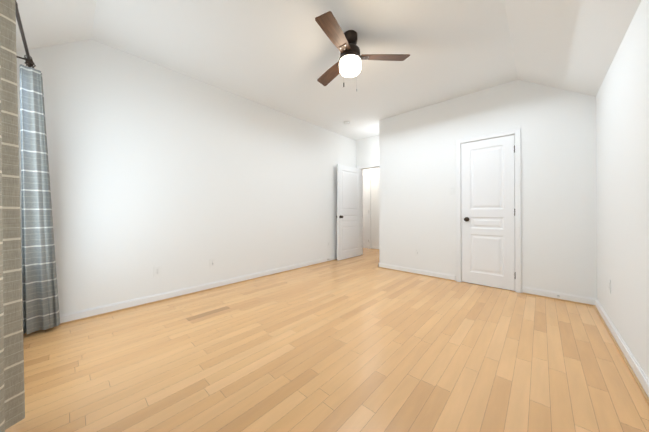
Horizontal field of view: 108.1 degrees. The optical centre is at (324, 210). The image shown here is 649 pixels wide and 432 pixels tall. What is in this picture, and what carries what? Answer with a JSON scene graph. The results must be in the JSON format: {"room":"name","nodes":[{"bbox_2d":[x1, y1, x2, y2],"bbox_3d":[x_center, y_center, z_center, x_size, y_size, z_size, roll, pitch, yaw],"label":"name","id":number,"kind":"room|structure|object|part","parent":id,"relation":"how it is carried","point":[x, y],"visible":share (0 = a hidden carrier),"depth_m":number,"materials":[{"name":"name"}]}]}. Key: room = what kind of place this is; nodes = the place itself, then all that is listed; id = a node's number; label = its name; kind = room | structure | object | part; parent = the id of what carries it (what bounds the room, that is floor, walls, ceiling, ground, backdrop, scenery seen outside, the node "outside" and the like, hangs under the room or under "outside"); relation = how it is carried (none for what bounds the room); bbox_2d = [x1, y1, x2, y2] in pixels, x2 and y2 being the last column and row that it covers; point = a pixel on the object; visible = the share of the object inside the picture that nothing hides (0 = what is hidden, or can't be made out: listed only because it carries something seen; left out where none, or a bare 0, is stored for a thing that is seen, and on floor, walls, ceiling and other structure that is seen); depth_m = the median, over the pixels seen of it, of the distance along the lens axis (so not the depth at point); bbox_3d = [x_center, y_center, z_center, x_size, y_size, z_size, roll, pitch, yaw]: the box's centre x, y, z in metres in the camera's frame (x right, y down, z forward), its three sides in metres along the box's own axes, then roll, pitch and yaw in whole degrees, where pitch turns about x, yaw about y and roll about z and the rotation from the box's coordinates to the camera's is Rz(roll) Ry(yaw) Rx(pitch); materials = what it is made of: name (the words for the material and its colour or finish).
{"room":"empty bedroom","nodes":[
{"label":"empty bedroom","id":0,"kind":"room"},
{"bbox_2d":[16,0,96,50],"bbox_3d":[-1.088,-1.572,0.903,3.950,0.450,0.450,0,0,43],"label":"ceiling","id":1,"kind":"structure","parent":0,"point":[45,23],"depth_m":1.91,"materials":[{"name":"white paint"}]},
{"bbox_2d":[17,39,355,314],"bbox_3d":[-1.010,-0.416,3.813,0.120,2.950,5.090,0,0,43],"label":"wall","id":2,"kind":"structure","parent":0,"point":[180,179],"depth_m":2.78,"materials":[{"name":"white paint"}]},
{"bbox_2d":[154,266,160,276],"bbox_3d":[-1.927,0.703,2.714,0.007,0.115,0.070,0,0,43],"label":"electrical outlet","id":3,"kind":"object","parent":2,"relation":"attached to","point":[157,270],"visible":1,"depth_m":2.71,"materials":[{"name":"white plastic"}]},
{"bbox_2d":[60,255,336,324],"bbox_3d":[-0.915,1.016,3.800,0.026,0.085,4.970,0,0,43],"label":"baseboard","id":4,"kind":"structure","parent":2,"relation":"attached to","point":[93,312],"depth_m":2.81,"materials":[{"name":"white paint"}]},
{"bbox_2d":[210,258,214,266],"bbox_3d":[-1.505,0.705,3.169,0.013,0.115,0.070,0,0,43],"label":"outlet","id":5,"kind":"object","parent":2,"relation":"attached to","point":[212,262],"visible":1,"depth_m":3.17,"materials":[{"name":"white plastic"}]},
{"bbox_2d":[91,0,517,139],"bbox_3d":[0.347,-1.736,3.042,3.170,0.100,4.640,0,0,43],"label":"ceiling","id":6,"kind":"structure","parent":0,"point":[283,56],"depth_m":2.46,"materials":[{"name":"white paint"}]},
{"bbox_2d":[315,11,409,90],"bbox_3d":[0.166,-1.395,2.254,0.983,0.590,0.980,0,0,43],"label":"ceiling fan","id":7,"kind":"object","parent":6,"relation":"hanging from","point":[348,64],"visible":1,"depth_m":2.20,"materials":[{"name":"brown wood"}]},
{"bbox_3d":[0.082,-1.480,2.546,0.130,0.031,0.495,0,0,-31],"label":"blade","id":8,"kind":"part","parent":7,"relation":"part of","materials":[{"name":"brown wood"}]},
{"bbox_3d":[0.097,-1.483,1.997,0.130,0.031,0.495,0,0,29],"label":"blade","id":9,"kind":"part","parent":7,"relation":"part of","materials":[{"name":"brown wood"}]},
{"bbox_3d":[0.248,-1.563,2.276,0.212,0.254,0.212,0,0,43],"label":"motor","id":10,"kind":"part","parent":7,"relation":"part of","materials":[{"name":"brown metal"}]},
{"bbox_3d":[0.248,-1.377,2.275,0.212,0.120,0.212,0,0,43],"label":"globe","id":11,"kind":"part","parent":7,"relation":"part of","materials":[{"name":"white glass"}]},
{"bbox_3d":[0.566,-1.482,2.284,0.495,0.031,0.130,0,0,-1],"label":"blade","id":12,"kind":"part","parent":7,"relation":"part of","materials":[{"name":"brown wood"}]},
{"bbox_2d":[5,248,648,431],"bbox_3d":[0.198,1.107,3.611,6.300,0.100,7.000,0,0,43],"label":"floor","id":13,"kind":"structure","parent":0,"point":[364,342],"depth_m":1.61,"materials":[{"name":"brown wood"}]},
{"bbox_2d":[356,135,378,167],"bbox_3d":[1.504,-0.410,5.041,5.500,2.950,0.120,0,0,43],"label":"wall","id":14,"kind":"structure","parent":0,"point":[367,151],"depth_m":5.43,"materials":[{"name":"white paint"}]},
{"bbox_2d":[337,164,360,259],"bbox_3d":[0.562,0.044,5.260,0.035,2.028,0.820,0,0,44],"label":"door leaf","id":15,"kind":"structure","parent":14,"relation":"in","point":[349,211],"depth_m":5.21,"materials":[{"name":"white paint"}]},
{"bbox_2d":[357,163,378,254],"bbox_3d":[1.173,0.016,5.328,0.950,2.101,0.141,0,0,43],"label":"door frame","id":16,"kind":"structure","parent":14,"relation":"attached to","point":[362,206],"depth_m":5.62,"materials":[{"name":"white paint"}]},
{"bbox_2d":[363,168,378,246],"bbox_3d":[2.201,-0.406,5.799,5.500,2.950,0.120,0,0,43],"label":"wall","id":17,"kind":"structure","parent":0,"point":[374,172],"depth_m":6.47,"materials":[{"name":"white paint"}]},
{"bbox_2d":[363,176,368,247],"bbox_3d":[0.973,0.053,6.870,0.760,2.028,0.035,0,0,43],"label":"door leaf","id":18,"kind":"structure","parent":17,"relation":"in","point":[365,211],"depth_m":6.66,"materials":[{"name":"white paint"}]},
{"bbox_2d":[363,173,370,248],"bbox_3d":[0.953,0.025,6.848,0.890,2.101,0.021,0,0,43],"label":"door frame","id":19,"kind":"structure","parent":17,"relation":"attached to","point":[369,174],"depth_m":6.56,"materials":[{"name":"white paint"}]},
{"bbox_2d":[379,80,596,298],"bbox_3d":[2.042,-0.418,3.528,2.660,2.950,0.120,0,0,43],"label":"wall","id":20,"kind":"structure","parent":0,"point":[417,173],"depth_m":3.01,"materials":[{"name":"white paint"}]},
{"bbox_2d":[379,263,455,280],"bbox_3d":[1.476,1.017,3.941,1.284,0.085,0.026,0,0,43],"label":"baseboard","id":21,"kind":"structure","parent":20,"relation":"attached to","point":[422,272],"depth_m":3.86,"materials":[{"name":"white paint"}]},
{"bbox_2d":[461,135,514,290],"bbox_3d":[2.254,0.034,3.276,0.610,2.028,0.035,0,0,43],"label":"closet door leaf","id":22,"kind":"structure","parent":20,"relation":"in","point":[488,203],"depth_m":3.24,"materials":[{"name":"white paint"}]},
{"bbox_2d":[456,128,520,292],"bbox_3d":[2.281,0.027,3.305,0.652,2.057,0.120,0,0,43],"label":"door frame","id":23,"kind":"structure","parent":20,"relation":"attached to","point":[461,234],"depth_m":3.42,"materials":[{"name":"white paint"}]},
{"bbox_2d":[523,286,595,305],"bbox_3d":[2.744,1.010,2.776,0.620,0.085,0.026,0,0,43],"label":"baseboard","id":24,"kind":"structure","parent":20,"relation":"attached to","point":[589,301],"depth_m":2.76,"materials":[{"name":"white paint"}]},
{"bbox_2d":[504,0,641,96],"bbox_3d":[1.564,-1.524,1.536,0.660,0.540,5.210,0,0,43],"label":"ceiling","id":25,"kind":"structure","parent":0,"point":[572,45],"depth_m":2.00,"materials":[{"name":"white paint"}]},
{"bbox_2d":[596,0,648,378],"bbox_3d":[1.851,-0.430,1.266,0.120,2.950,5.210,0,0,43],"label":"wall","id":26,"kind":"structure","parent":0,"point":[622,162],"depth_m":1.67,"materials":[{"name":"white paint"}]},
{"bbox_2d":[594,299,648,403],"bbox_3d":[1.544,1.001,1.031,0.026,0.085,4.220,0,0,43],"label":"baseboard","id":27,"kind":"structure","parent":26,"relation":"attached to","point":[637,372],"depth_m":1.64,"materials":[{"name":"white paint"}]},
{"bbox_3d":[-1.281,-0.434,0.687,3.950,2.950,0.120,0,0,43],"label":"wall","id":28,"kind":"structure","parent":0,"visible":0},
{"bbox_2d":[15,0,35,67],"bbox_3d":[-1.160,-1.132,0.745,3.282,0.110,0.124,0,0,43],"label":"curtain rod","id":29,"kind":"object","parent":28,"relation":"attached to","point":[29,62],"visible":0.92,"depth_m":1.62,"materials":[{"name":"black metal"}]},
{"bbox_2d":[0,0,24,431],"bbox_3d":[-0.828,-0.095,0.494,1.885,2.220,0.114,0,0,43],"label":"curtain","id":30,"kind":"object","parent":29,"relation":"hanging from","point":[12,401],"visible":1,"depth_m":1.12,"materials":[{"name":"fabric"}]},
{"bbox_2d":[19,64,59,333],"bbox_3d":[-2.329,-0.029,1.940,0.419,2.095,0.206,0,0,43],"label":"curtain","id":31,"kind":"object","parent":29,"relation":"hanging from","point":[40,299],"visible":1,"depth_m":1.90,"materials":[{"name":"grey fabric"}]}
]}

